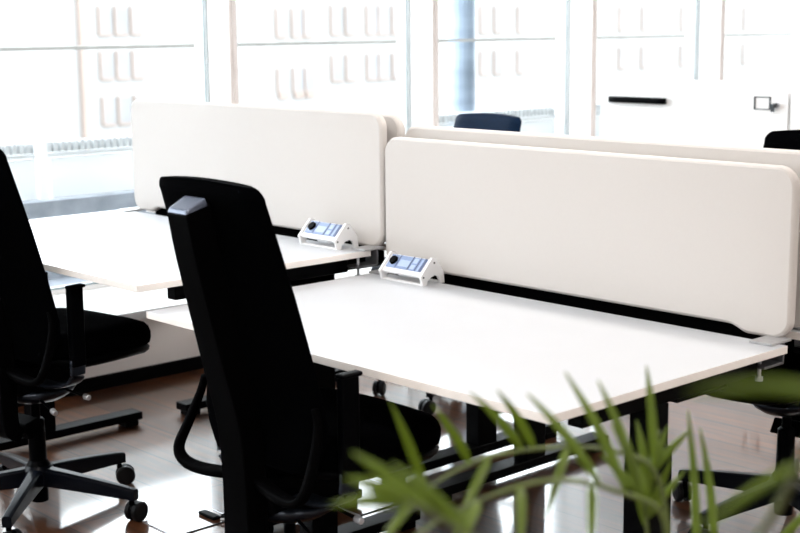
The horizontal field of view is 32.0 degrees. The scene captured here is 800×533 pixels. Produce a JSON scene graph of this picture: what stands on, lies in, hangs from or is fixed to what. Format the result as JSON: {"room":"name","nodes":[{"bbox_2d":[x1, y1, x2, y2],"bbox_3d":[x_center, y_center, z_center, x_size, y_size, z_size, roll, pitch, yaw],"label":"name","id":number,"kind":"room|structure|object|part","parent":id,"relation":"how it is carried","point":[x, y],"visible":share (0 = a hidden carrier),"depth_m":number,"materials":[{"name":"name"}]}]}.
{"room":"open-plan office","nodes":[
{"label":"open-plan office","id":0,"kind":"room"},
{"bbox_2d":[82,318,199,378],"bbox_3d":[-0.519,0.173,6.796,13.600,0.264,0.680,-9,13,-42],"label":"wall","id":1,"kind":"structure","parent":0,"point":[168,342],"depth_m":5.88,"materials":[{"name":"beige paint"}]},
{"bbox_2d":[18,356,202,406],"bbox_3d":[-0.280,0.317,6.561,13.600,0.055,0.020,-9,13,-42],"label":"baseboard","id":2,"kind":"structure","parent":1,"relation":"attached to","point":[130,376],"depth_m":5.80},
{"bbox_2d":[50,0,238,294],"bbox_3d":[-1.315,-1.033,6.075,1.304,2.300,0.274,-9,13,-42],"label":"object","id":3,"kind":"structure","parent":1,"relation":"in","point":[215,21],"depth_m":6.47,"materials":[{"name":"white metal"}]},
{"bbox_2d":[52,251,386,319],"bbox_3d":[-0.512,0.026,6.761,13.600,0.036,0.705,-9,13,-42],"label":"trim","id":4,"kind":"structure","parent":1,"relation":"on","point":[109,299],"depth_m":5.99,"materials":[{"name":"white paint"}]},
{"bbox_2d":[397,0,438,134],"bbox_3d":[-0.363,-1.192,6.946,1.304,2.300,0.274,-9,13,-42],"label":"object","id":5,"kind":"structure","parent":1,"relation":"in","point":[417,20],"depth_m":7.37,"materials":[{"name":"white metal"}]},
{"bbox_3d":[-0.422,-1.202,7.008,1.304,2.300,0.100,-9,13,-42],"label":"sash frame","id":6,"kind":"part","parent":5,"relation":"part of","materials":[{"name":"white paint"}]},
{"bbox_2d":[556,0,596,136],"bbox_3d":[0.590,-1.351,7.816,1.304,2.300,0.274,-9,13,-42],"label":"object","id":7,"kind":"structure","parent":1,"relation":"in","point":[576,46],"depth_m":8.25,"materials":[{"name":"white metal"}]},
{"bbox_3d":[0.530,-1.362,7.879,1.304,2.300,0.100,-9,13,-42],"label":"sash frame","id":8,"kind":"part","parent":7,"relation":"part of","materials":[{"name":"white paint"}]},
{"bbox_2d":[685,0,725,80],"bbox_3d":[1.542,-1.511,8.686,1.304,2.300,0.274,-9,13,-42],"label":"window","id":9,"kind":"structure","parent":1,"relation":"in","point":[705,19],"depth_m":9.10,"materials":[{"name":"white glass"}]},
{"bbox_3d":[1.483,-1.521,8.749,1.304,2.300,0.100,-9,13,-42],"label":"sash frame","id":10,"kind":"part","parent":9,"relation":"part of","materials":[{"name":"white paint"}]},
{"bbox_2d":[791,0,799,82],"bbox_3d":[2.495,-1.670,9.556,1.304,2.300,0.274,-9,13,-42],"label":"window","id":11,"kind":"structure","parent":1,"relation":"in","point":[795,76],"depth_m":10.06,"materials":[{"name":"white metal"}]},
{"bbox_2d":[0,368,799,532],"bbox_3d":[2.284,0.823,3.995,13.800,0.120,8.700,-9,13,-42],"label":"floor","id":12,"kind":"structure","parent":0,"point":[737,436],"depth_m":4.64,"materials":[{"name":"brown wood"}]},
{"bbox_2d":[0,149,150,532],"bbox_3d":[-1.100,0.180,4.199,0.681,1.141,0.681,7,12,38],"label":"office chair","id":13,"kind":"object","parent":12,"relation":"on","point":[46,350],"visible":1,"depth_m":4.07,"materials":[{"name":"black plastic"}]},
{"bbox_3d":[-1.190,-0.044,4.021,0.442,0.637,0.171,7,12,38],"label":"backrest","id":14,"kind":"part","parent":13,"relation":"part of","materials":[{"name":"black fabric"}]},
{"bbox_3d":[-1.045,0.409,4.108,0.008,0.025,0.094,-8,13,-39],"label":"lever","id":15,"kind":"part","parent":13,"relation":"part of","materials":[{"name":"black plastic"}]},
{"bbox_3d":[-1.011,0.425,4.070,0.018,0.020,0.024,-8,13,-39],"label":"lever knob","id":16,"kind":"part","parent":13,"relation":"part of","materials":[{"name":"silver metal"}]},
{"bbox_3d":[-0.999,0.312,4.093,0.182,0.103,0.051,7,12,38],"label":"armrest","id":17,"kind":"part","parent":13,"relation":"part of","materials":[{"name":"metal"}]},
{"bbox_3d":[-0.973,0.375,4.155,0.121,0.013,0.008,8,13,42],"label":"lever","id":18,"kind":"part","parent":13,"relation":"part of","materials":[{"name":"black plastic"}]},
{"bbox_3d":[-0.934,0.175,4.017,0.022,0.232,0.048,7,12,38],"label":"arm post","id":19,"kind":"part","parent":13,"relation":"part of","materials":[{"name":"black plastic"}]},
{"bbox_3d":[-0.924,0.385,4.110,0.023,0.017,0.018,7,12,38],"label":"lever knob","id":20,"kind":"part","parent":13,"relation":"part of","materials":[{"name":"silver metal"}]},
{"bbox_3d":[-1.021,0.209,4.279,0.473,0.111,0.459,7,12,38],"label":"seat","id":21,"kind":"part","parent":13,"relation":"part of","materials":[{"name":"black fabric"}]},
{"bbox_2d":[142,504,223,532],"bbox_3d":[-0.632,0.754,4.165,0.213,0.014,0.173,-9,13,-42],"label":"outlet box","id":22,"kind":"object","parent":12,"relation":"on","point":[199,517],"visible":0.94,"depth_m":4.16,"materials":[{"name":"silver metal"}]},
{"bbox_3d":[-0.709,0.772,4.096,0.004,0.004,0.173,-9,13,-42],"label":"lid frame","id":23,"kind":"part","parent":22,"relation":"part of","materials":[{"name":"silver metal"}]},
{"bbox_2d":[198,509,219,520],"bbox_3d":[-0.574,0.748,4.191,0.027,0.011,0.080,-9,13,-42],"label":"outlet","id":24,"kind":"object","parent":22,"relation":"attached to","point":[204,515],"depth_m":4.18,"materials":[{"name":"black plastic"}]},
{"bbox_2d":[0,210,370,531],"bbox_3d":[-0.852,0.305,4.517,0.828,0.783,1.435,-9,13,-42],"label":"desk","id":25,"kind":"object","parent":12,"relation":"on","point":[133,251],"visible":0.43,"depth_m":4.31,"materials":[{"name":"white laminate"}]},
{"bbox_3d":[-1.275,0.312,4.885,0.090,0.593,0.062,-9,13,-42],"label":"leg","id":26,"kind":"part","parent":25,"relation":"part of","materials":[{"name":"black metal"}]},
{"bbox_2d":[118,99,386,275],"bbox_3d":[-0.549,-0.294,4.703,0.139,0.499,1.396,-9,13,-42],"label":"screen","id":27,"kind":"object","parent":25,"relation":"attached to","point":[322,165],"visible":0.7,"depth_m":4.56,"materials":[{"name":"beige fabric"}]},
{"bbox_3d":[-0.501,-0.135,4.775,0.012,0.101,1.200,-9,13,-42],"label":"mounting rail","id":28,"kind":"part","parent":27,"relation":"part of","materials":[{"name":"black metal"}]},
{"bbox_2d":[290,274,334,286],"bbox_3d":[-0.603,-0.034,4.609,0.200,0.090,0.960,-9,13,-42],"label":"cable tray","id":29,"kind":"object","parent":25,"relation":"on","point":[328,277],"depth_m":4.36,"materials":[{"name":"black metal"}]},
{"bbox_2d":[298,218,358,249],"bbox_3d":[-0.224,-0.103,4.319,0.096,0.078,0.182,-9,13,-42],"label":"unit","id":30,"kind":"object","parent":25,"relation":"on","point":[336,234],"visible":0.98,"depth_m":4.28,"materials":[{"name":"white plastic"}]},
{"bbox_3d":[-0.282,-0.113,4.380,0.096,0.078,0.009,-9,13,-42],"label":"plate","id":31,"kind":"part","parent":30,"relation":"part of","materials":[{"name":"white plastic"}]},
{"bbox_2d":[304,221,342,236],"bbox_3d":[-0.238,-0.117,4.303,0.035,0.035,0.147,-9,13,-42],"label":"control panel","id":32,"kind":"object","parent":30,"relation":"attached to","point":[311,228],"depth_m":4.30,"materials":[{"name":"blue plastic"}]},
{"bbox_3d":[-0.166,-0.093,4.257,0.096,0.078,0.009,-9,13,-42],"label":"plate","id":33,"kind":"part","parent":30,"relation":"part of","materials":[{"name":"white plastic"}]},
{"bbox_2d":[159,176,440,532],"bbox_3d":[-0.237,0.350,3.168,0.684,1.142,0.706,-9,13,-42],"label":"office chair","id":34,"kind":"object","parent":12,"relation":"on","point":[286,442],"visible":0.99,"depth_m":2.98,"materials":[{"name":"black plastic"}]},
{"bbox_3d":[-0.356,0.121,3.016,0.171,0.637,0.442,-9,13,-42],"label":"backrest","id":35,"kind":"part","parent":34,"relation":"part of","materials":[{"name":"black fabric"}]},
{"bbox_3d":[-0.211,0.578,3.082,0.008,0.025,0.094,-6,11,-30],"label":"lever","id":36,"kind":"part","parent":34,"relation":"part of","materials":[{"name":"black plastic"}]},
{"bbox_3d":[-0.166,0.482,3.059,0.051,0.103,0.182,-9,13,-42],"label":"armrest","id":37,"kind":"part","parent":34,"relation":"part of","materials":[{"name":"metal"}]},
{"bbox_3d":[-0.132,0.546,3.116,0.008,0.013,0.121,-8,12,-37],"label":"lever","id":38,"kind":"part","parent":34,"relation":"part of","materials":[{"name":"black plastic"}]},
{"bbox_3d":[-0.110,0.347,2.973,0.048,0.232,0.022,-9,13,-42],"label":"arm post","id":39,"kind":"part","parent":34,"relation":"part of","materials":[{"name":"black plastic"}]},
{"bbox_3d":[-0.090,0.557,3.065,0.018,0.017,0.023,-9,13,-42],"label":"lever knob","id":40,"kind":"part","parent":34,"relation":"part of","materials":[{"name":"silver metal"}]},
{"bbox_3d":[-0.156,0.379,3.246,0.459,0.111,0.473,-9,13,-42],"label":"seat","id":41,"kind":"part","parent":34,"relation":"part of","materials":[{"name":"black fabric"}]},
{"bbox_2d":[146,210,556,480],"bbox_3d":[-0.189,0.191,5.146,0.840,0.783,1.400,-9,13,-42],"label":"desk","id":42,"kind":"object","parent":12,"relation":"on","point":[482,437],"visible":0.19,"depth_m":4.71,"materials":[{"name":"black metal"}]},
{"bbox_2d":[348,250,384,269],"bbox_3d":[-0.452,-0.097,4.963,0.200,0.090,0.960,-9,13,-42],"label":"cable tray","id":43,"kind":"object","parent":42,"relation":"on","point":[381,252],"depth_m":4.69,"materials":[{"name":"black metal"}]},
{"bbox_2d":[378,113,404,260],"bbox_3d":[-0.435,-0.308,4.809,0.139,0.489,1.396,-9,13,-42],"label":"screen","id":44,"kind":"object","parent":42,"relation":"attached to","point":[395,125],"visible":0.06,"depth_m":4.25,"materials":[{"name":"beige fabric"}]},
{"bbox_3d":[0.276,0.328,4.707,0.090,0.593,0.062,-9,13,-42],"label":"leg","id":45,"kind":"part","parent":42,"relation":"part of","materials":[{"name":"black metal"}]},
{"bbox_2d":[337,486,383,515],"bbox_3d":[-0.115,0.715,4.361,0.248,0.014,0.248,-9,13,-42],"label":"outlet box","id":46,"kind":"object","parent":12,"relation":"on","point":[360,511],"visible":0.06,"depth_m":4.24,"materials":[{"name":"silver metal"}]},
{"bbox_3d":[-0.204,0.735,4.280,0.004,0.004,0.248,-9,13,-42],"label":"lid frame","id":47,"kind":"part","parent":46,"relation":"part of","materials":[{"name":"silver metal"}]},
{"bbox_3d":[-0.115,0.721,4.362,0.240,0.003,0.240,-9,13,-42],"label":"lid","id":48,"kind":"part","parent":46,"relation":"part of","materials":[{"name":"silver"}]},
{"bbox_2d":[371,113,521,414],"bbox_3d":[0.196,-0.035,5.471,0.622,1.110,0.655,0,10,2],"label":"office chair","id":49,"kind":"object","parent":12,"relation":"on","point":[483,121],"visible":0.11,"depth_m":5.47,"materials":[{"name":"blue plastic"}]},
{"bbox_3d":[0.125,0.021,5.393,0.436,0.108,0.450,-9,13,-42],"label":"seat","id":50,"kind":"part","parent":49,"relation":"part of","materials":[{"name":"fabric"}]},
{"bbox_3d":[0.309,-0.293,5.516,0.163,0.619,0.420,-9,13,-42],"label":"backrest","id":51,"kind":"part","parent":49,"relation":"part of","materials":[{"name":"blue fabric"}]},
{"bbox_2d":[146,273,787,532],"bbox_3d":[0.116,0.505,3.493,0.828,0.720,1.400,-9,13,-42],"label":"desk","id":52,"kind":"object","parent":12,"relation":"on","point":[445,340],"visible":0.64,"depth_m":3.20,"materials":[{"name":"white laminate"}]},
{"bbox_3d":[-0.228,0.515,3.835,0.090,0.530,0.062,-9,13,-42],"label":"leg","id":53,"kind":"part","parent":52,"relation":"part of","materials":[{"name":"black metal"}]},
{"bbox_2d":[378,251,444,285],"bbox_3d":[0.032,0.003,4.057,0.096,0.078,0.182,-9,13,-42],"label":"unit","id":54,"kind":"object","parent":52,"relation":"on","point":[422,269],"visible":1,"depth_m":4.02,"materials":[{"name":"white plastic"}]},
{"bbox_3d":[-0.026,-0.007,4.119,0.096,0.078,0.009,-9,13,-42],"label":"plate","id":55,"kind":"part","parent":54,"relation":"part of","materials":[{"name":"white plastic"}]},
{"bbox_2d":[386,254,427,271],"bbox_3d":[0.019,-0.011,4.042,0.035,0.035,0.147,-9,13,-42],"label":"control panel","id":56,"kind":"object","parent":54,"relation":"attached to","point":[394,262],"depth_m":4.04,"materials":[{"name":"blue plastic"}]},
{"bbox_3d":[0.091,0.013,3.995,0.096,0.078,0.009,-9,13,-42],"label":"plate","id":57,"kind":"part","parent":54,"relation":"part of","materials":[{"name":"white plastic"}]},
{"bbox_2d":[369,137,799,379],"bbox_3d":[0.409,-0.062,3.696,0.139,0.492,1.396,-9,13,-42],"label":"screen","id":58,"kind":"object","parent":52,"relation":"attached to","point":[700,244],"visible":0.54,"depth_m":3.59,"materials":[{"name":"beige fabric"}]},
{"bbox_3d":[0.458,0.093,3.767,0.012,0.102,1.200,-9,13,-42],"label":"mounting rail","id":59,"kind":"part","parent":58,"relation":"part of","materials":[{"name":"black metal"}]},
{"bbox_3d":[0.534,0.647,3.025,0.090,0.530,0.062,-9,13,-42],"label":"leg","id":60,"kind":"part","parent":52,"relation":"part of","materials":[{"name":"black metal"}]},
{"bbox_2d":[670,393,707,402],"bbox_3d":[0.377,0.198,3.578,0.200,0.090,0.960,-9,13,-42],"label":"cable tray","id":61,"kind":"object","parent":52,"relation":"on","point":[694,395],"depth_m":3.20,"materials":[{"name":"black metal"}]},
{"bbox_2d":[330,366,799,532],"bbox_3d":[0.154,0.590,1.312,0.434,1.292,1.142,2,10,17],"label":"potted palm","id":62,"kind":"object","parent":12,"relation":"on","point":[394,492],"visible":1,"depth_m":1.45,"materials":[{"name":"plant"}]},
{"bbox_2d":[428,329,799,501],"bbox_3d":[0.787,0.388,4.106,0.850,0.730,1.400,-9,13,-42],"label":"desk","id":63,"kind":"object","parent":12,"relation":"on","point":[523,461],"visible":0.21,"depth_m":4.53,"materials":[{"name":"black metal"}]},
{"bbox_3d":[0.425,0.380,4.552,0.090,0.540,0.062,-9,13,-42],"label":"leg","id":64,"kind":"part","parent":63,"relation":"part of","materials":[{"name":"black metal"}]},
{"bbox_2d":[405,125,799,347],"bbox_3d":[0.526,-0.100,3.795,0.139,0.512,1.396,-9,13,-42],"label":"screen","id":65,"kind":"object","parent":63,"relation":"on","point":[785,157],"visible":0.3,"depth_m":3.59,"materials":[{"name":"beige fabric"}]},
{"bbox_2d":[600,79,799,147],"bbox_3d":[1.434,-0.243,6.386,0.485,1.185,1.006,-9,13,-42],"label":"filing cabinet","id":66,"kind":"object","parent":12,"relation":"on","point":[729,113],"visible":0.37,"depth_m":6.16,"materials":[{"name":"white metal"}]},
{"bbox_3d":[1.080,-0.758,6.351,0.022,0.028,0.313,-9,13,-42],"label":"handle","id":67,"kind":"part","parent":66,"relation":"part of","materials":[{"name":"black plastic"}]},
{"bbox_2d":[672,130,799,532],"bbox_3d":[1.084,0.195,3.994,0.683,1.141,0.688,8,13,40],"label":"office chair","id":68,"kind":"object","parent":12,"relation":"on","point":[785,405],"visible":0.39,"depth_m":4.02,"materials":[{"name":"black plastic"}]},
{"bbox_3d":[1.032,0.256,3.897,0.473,0.111,0.459,8,13,40],"label":"seat","id":69,"kind":"part","parent":68,"relation":"part of","materials":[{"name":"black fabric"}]},
{"bbox_3d":[1.202,-0.072,4.050,0.442,0.637,0.171,8,13,40],"label":"backrest","id":70,"kind":"part","parent":68,"relation":"part of","materials":[{"name":"black fabric"}]},
{"bbox_2d":[790,87,799,129],"bbox_3d":[2.119,-0.124,5.657,0.485,1.185,1.006,-9,13,-42],"label":"filing cabinet","id":71,"kind":"object","parent":12,"relation":"on","point":[795,96],"visible":0.19,"depth_m":5.78,"materials":[{"name":"white metal"}]},
{"label":"outside","id":72,"kind":"structure","parent":0,"visible":0},
{"bbox_3d":[-2.791,-3.076,80.095,220.000,0.200,105.800,-9,13,-42],"label":"ground","id":73,"kind":"structure","parent":72,"visible":0},
{"bbox_2d":[0,0,793,160],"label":"window","id":74,"kind":"structure","parent":73,"relation":"on","point":[46,95],"depth_m":93.03,"materials":[{"name":"glass"}]},
{"bbox_3d":[-17.437,-14.478,82.150,0.870,1.750,0.200,-9,13,-42],"label":"window trim","id":75,"kind":"part","parent":74,"relation":"part of","materials":[{"name":"ceramic"}]},
{"bbox_3d":[-17.413,-11.916,82.592,0.870,1.750,0.200,-9,13,-42],"label":"window trim","id":76,"kind":"part","parent":74,"relation":"part of","materials":[{"name":"ceramic"}]},
{"bbox_3d":[-17.387,-9.256,83.051,0.870,1.750,0.200,-9,13,-42],"label":"window trim","id":77,"kind":"part","parent":74,"relation":"part of","materials":[{"name":"ceramic"}]},
{"bbox_3d":[-16.631,-14.613,82.887,0.870,1.750,0.200,-9,13,-42],"label":"window trim","id":78,"kind":"part","parent":74,"relation":"part of","materials":[{"name":"ceramic"}]},
{"bbox_3d":[-16.607,-12.051,83.328,0.870,1.750,0.200,-9,13,-42],"label":"window trim","id":79,"kind":"part","parent":74,"relation":"part of","materials":[{"name":"ceramic"}]},
{"bbox_3d":[-16.581,-9.390,83.787,0.870,1.750,0.200,-9,13,-42],"label":"window trim","id":80,"kind":"part","parent":74,"relation":"part of","materials":[{"name":"ceramic"}]},
{"bbox_3d":[-15.825,-14.748,83.623,0.870,1.750,0.200,-9,13,-42],"label":"window trim","id":81,"kind":"part","parent":74,"relation":"part of","materials":[{"name":"ceramic"}]},
{"bbox_3d":[-15.801,-12.186,84.065,0.870,1.750,0.200,-9,13,-42],"label":"window trim","id":82,"kind":"part","parent":74,"relation":"part of","materials":[{"name":"ceramic"}]},
{"bbox_3d":[-7.763,-15.898,91.020,0.920,1.950,0.200,-9,13,-42],"label":"window trim","id":83,"kind":"part","parent":74,"relation":"part of","materials":[{"name":"ceramic"}]},
{"bbox_3d":[-7.726,-12.030,91.687,0.920,2.000,0.200,-9,13,-42],"label":"window trim","id":84,"kind":"part","parent":74,"relation":"part of","materials":[{"name":"ceramic"}]},
{"bbox_3d":[-6.811,-16.057,91.891,0.920,1.950,0.200,-9,13,-42],"label":"window trim","id":85,"kind":"part","parent":74,"relation":"part of","materials":[{"name":"ceramic"}]},
{"bbox_3d":[-6.774,-12.189,92.558,0.920,2.000,0.200,-9,13,-42],"label":"window trim","id":86,"kind":"part","parent":74,"relation":"part of","materials":[{"name":"ceramic"}]},
{"bbox_3d":[-6.078,-16.179,92.560,0.920,1.950,0.200,-9,13,-42],"label":"window trim","id":87,"kind":"part","parent":74,"relation":"part of","materials":[{"name":"ceramic"}]},
{"bbox_3d":[-6.041,-12.312,93.227,0.920,2.000,0.200,-9,13,-42],"label":"window trim","id":88,"kind":"part","parent":74,"relation":"part of","materials":[{"name":"ceramic"}]},
{"bbox_3d":[-4.321,-16.621,94.141,1.020,2.050,0.200,-9,13,-42],"label":"window trim","id":89,"kind":"part","parent":74,"relation":"part of","materials":[{"name":"ceramic"}]},
{"bbox_3d":[-4.290,-13.468,94.685,1.020,1.850,0.200,-9,13,-42],"label":"window trim","id":90,"kind":"part","parent":74,"relation":"part of","materials":[{"name":"ceramic"}]},
{"bbox_3d":[-3.368,-16.780,95.011,1.020,2.050,0.200,-9,13,-42],"label":"window trim","id":91,"kind":"part","parent":74,"relation":"part of","materials":[{"name":"ceramic"}]},
{"bbox_3d":[-3.338,-13.627,95.555,1.020,1.850,0.200,-9,13,-42],"label":"window trim","id":92,"kind":"part","parent":74,"relation":"part of","materials":[{"name":"ceramic"}]},
{"bbox_3d":[-1.976,-17.013,96.283,1.020,2.050,0.200,-9,13,-42],"label":"window trim","id":93,"kind":"part","parent":74,"relation":"part of","materials":[{"name":"ceramic"}]},
{"bbox_3d":[-1.946,-13.860,96.827,1.020,1.850,0.200,-9,13,-42],"label":"window trim","id":94,"kind":"part","parent":74,"relation":"part of","materials":[{"name":"ceramic"}]},
{"bbox_3d":[-1.140,-13.994,97.563,1.020,1.850,0.200,-9,13,-42],"label":"window trim","id":95,"kind":"part","parent":74,"relation":"part of","materials":[{"name":"ceramic"}]},
{"bbox_3d":[-1.170,-17.148,97.019,1.020,2.050,0.200,-9,13,-42],"label":"window trim","id":96,"kind":"part","parent":74,"relation":"part of","materials":[{"name":"ceramic"}]},
{"bbox_3d":[-0.217,-17.307,97.890,1.020,2.050,0.200,-9,13,-42],"label":"window trim","id":97,"kind":"part","parent":74,"relation":"part of","materials":[{"name":"ceramic"}]},
{"bbox_3d":[-0.187,-14.153,98.433,1.020,1.850,0.200,-9,13,-42],"label":"window trim","id":98,"kind":"part","parent":74,"relation":"part of","materials":[{"name":"ceramic"}]},
{"bbox_3d":[6.334,-15.243,104.391,1.020,1.850,0.200,-9,13,-42],"label":"window trim","id":99,"kind":"part","parent":74,"relation":"part of","materials":[{"name":"ceramic"}]},
{"bbox_3d":[6.304,-18.397,103.847,1.020,2.050,0.200,-9,13,-42],"label":"window trim","id":100,"kind":"part","parent":74,"relation":"part of","materials":[{"name":"ceramic"}]},
{"bbox_3d":[7.433,-15.427,105.395,1.020,1.850,0.200,-9,13,-42],"label":"window trim","id":101,"kind":"part","parent":74,"relation":"part of","materials":[{"name":"ceramic"}]},
{"bbox_3d":[7.403,-18.580,104.852,1.020,2.050,0.200,-9,13,-42],"label":"window trim","id":102,"kind":"part","parent":74,"relation":"part of","materials":[{"name":"ceramic"}]},
{"bbox_3d":[9.338,-15.745,107.136,1.020,1.850,0.200,-9,13,-42],"label":"window trim","id":103,"kind":"part","parent":74,"relation":"part of","materials":[{"name":"ceramic"}]},
{"bbox_3d":[9.308,-18.899,106.592,1.020,2.050,0.200,-9,13,-42],"label":"window trim","id":104,"kind":"part","parent":74,"relation":"part of","materials":[{"name":"ceramic"}]},
{"bbox_3d":[18.424,-17.264,115.436,1.020,1.850,0.200,-9,13,-42],"label":"window trim","id":105,"kind":"part","parent":74,"relation":"part of","materials":[{"name":"ceramic"}]},
{"bbox_3d":[18.394,-20.417,114.892,1.020,2.050,0.200,-9,13,-42],"label":"window trim","id":106,"kind":"part","parent":74,"relation":"part of","materials":[{"name":"ceramic"}]},
{"bbox_3d":[20.623,-17.631,117.445,1.020,1.850,0.200,-9,13,-42],"label":"window trim","id":107,"kind":"part","parent":74,"relation":"part of","materials":[{"name":"ceramic"}]},
{"bbox_3d":[20.592,-20.785,116.901,1.020,2.050,0.200,-9,13,-42],"label":"window trim","id":108,"kind":"part","parent":74,"relation":"part of","materials":[{"name":"ceramic"}]},
{"bbox_3d":[24.653,-18.305,121.126,1.020,1.850,0.200,-9,13,-42],"label":"window trim","id":109,"kind":"part","parent":74,"relation":"part of","materials":[{"name":"ceramic"}]},
{"bbox_3d":[24.622,-21.458,120.582,1.020,2.050,0.200,-9,13,-42],"label":"window trim","id":110,"kind":"part","parent":74,"relation":"part of","materials":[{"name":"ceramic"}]},
{"bbox_3d":[31.614,-19.468,127.486,1.020,1.850,0.200,-9,13,-42],"label":"window trim","id":111,"kind":"part","parent":74,"relation":"part of","materials":[{"name":"ceramic"}]},
{"bbox_3d":[31.583,-22.622,126.942,1.020,2.050,0.200,-9,13,-42],"label":"window trim","id":112,"kind":"part","parent":74,"relation":"part of","materials":[{"name":"ceramic"}]},
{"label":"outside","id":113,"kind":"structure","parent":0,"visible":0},
{"bbox_2d":[0,103,600,286],"bbox_3d":[-0.370,-0.379,7.731,16.006,0.830,0.540,-9,13,-42],"label":"wall","id":114,"kind":"structure","parent":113,"point":[47,187],"depth_m":6.76,"materials":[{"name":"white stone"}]},
{"bbox_3d":[-1.710,-0.449,6.625,0.050,0.290,0.060,-9,13,-42],"label":"post","id":115,"kind":"part","parent":114,"relation":"part of","materials":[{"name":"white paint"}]},
{"bbox_2d":[0,103,600,159],"bbox_3d":[-0.476,-0.766,7.776,16.006,0.070,0.060,-9,13,-42],"label":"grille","id":116,"kind":"object","parent":114,"relation":"attached to","point":[26,148],"depth_m":6.85,"materials":[{"name":"white metal"}]},
{"bbox_3d":[-0.477,-0.628,7.798,15.800,0.190,0.040,-9,13,-42],"label":"infill panel","id":117,"kind":"part","parent":114,"relation":"part of","materials":[{"name":"white paint"}]},
{"bbox_2d":[0,33,792,50],"bbox_3d":[-0.520,-1.239,7.733,16.000,0.017,0.030,-9,13,-42],"label":"handrail","id":118,"kind":"object","parent":114,"relation":"attached to","point":[754,34],"visible":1,"depth_m":7.77,"materials":[{"name":"white metal"}]},
{"bbox_3d":[1.038,-0.908,9.136,0.050,0.290,0.060,-9,13,-42],"label":"post","id":119,"kind":"part","parent":114,"relation":"part of","materials":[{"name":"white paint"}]},
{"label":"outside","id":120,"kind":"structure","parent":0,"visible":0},
{"bbox_2d":[447,0,475,126],"bbox_3d":[0.426,2.778,9.480,0.180,12.200,0.180,-9,13,-42],"label":"column","id":121,"kind":"structure","parent":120,"point":[461,60],"depth_m":8.70,"materials":[{"name":"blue paint"}]}
]}

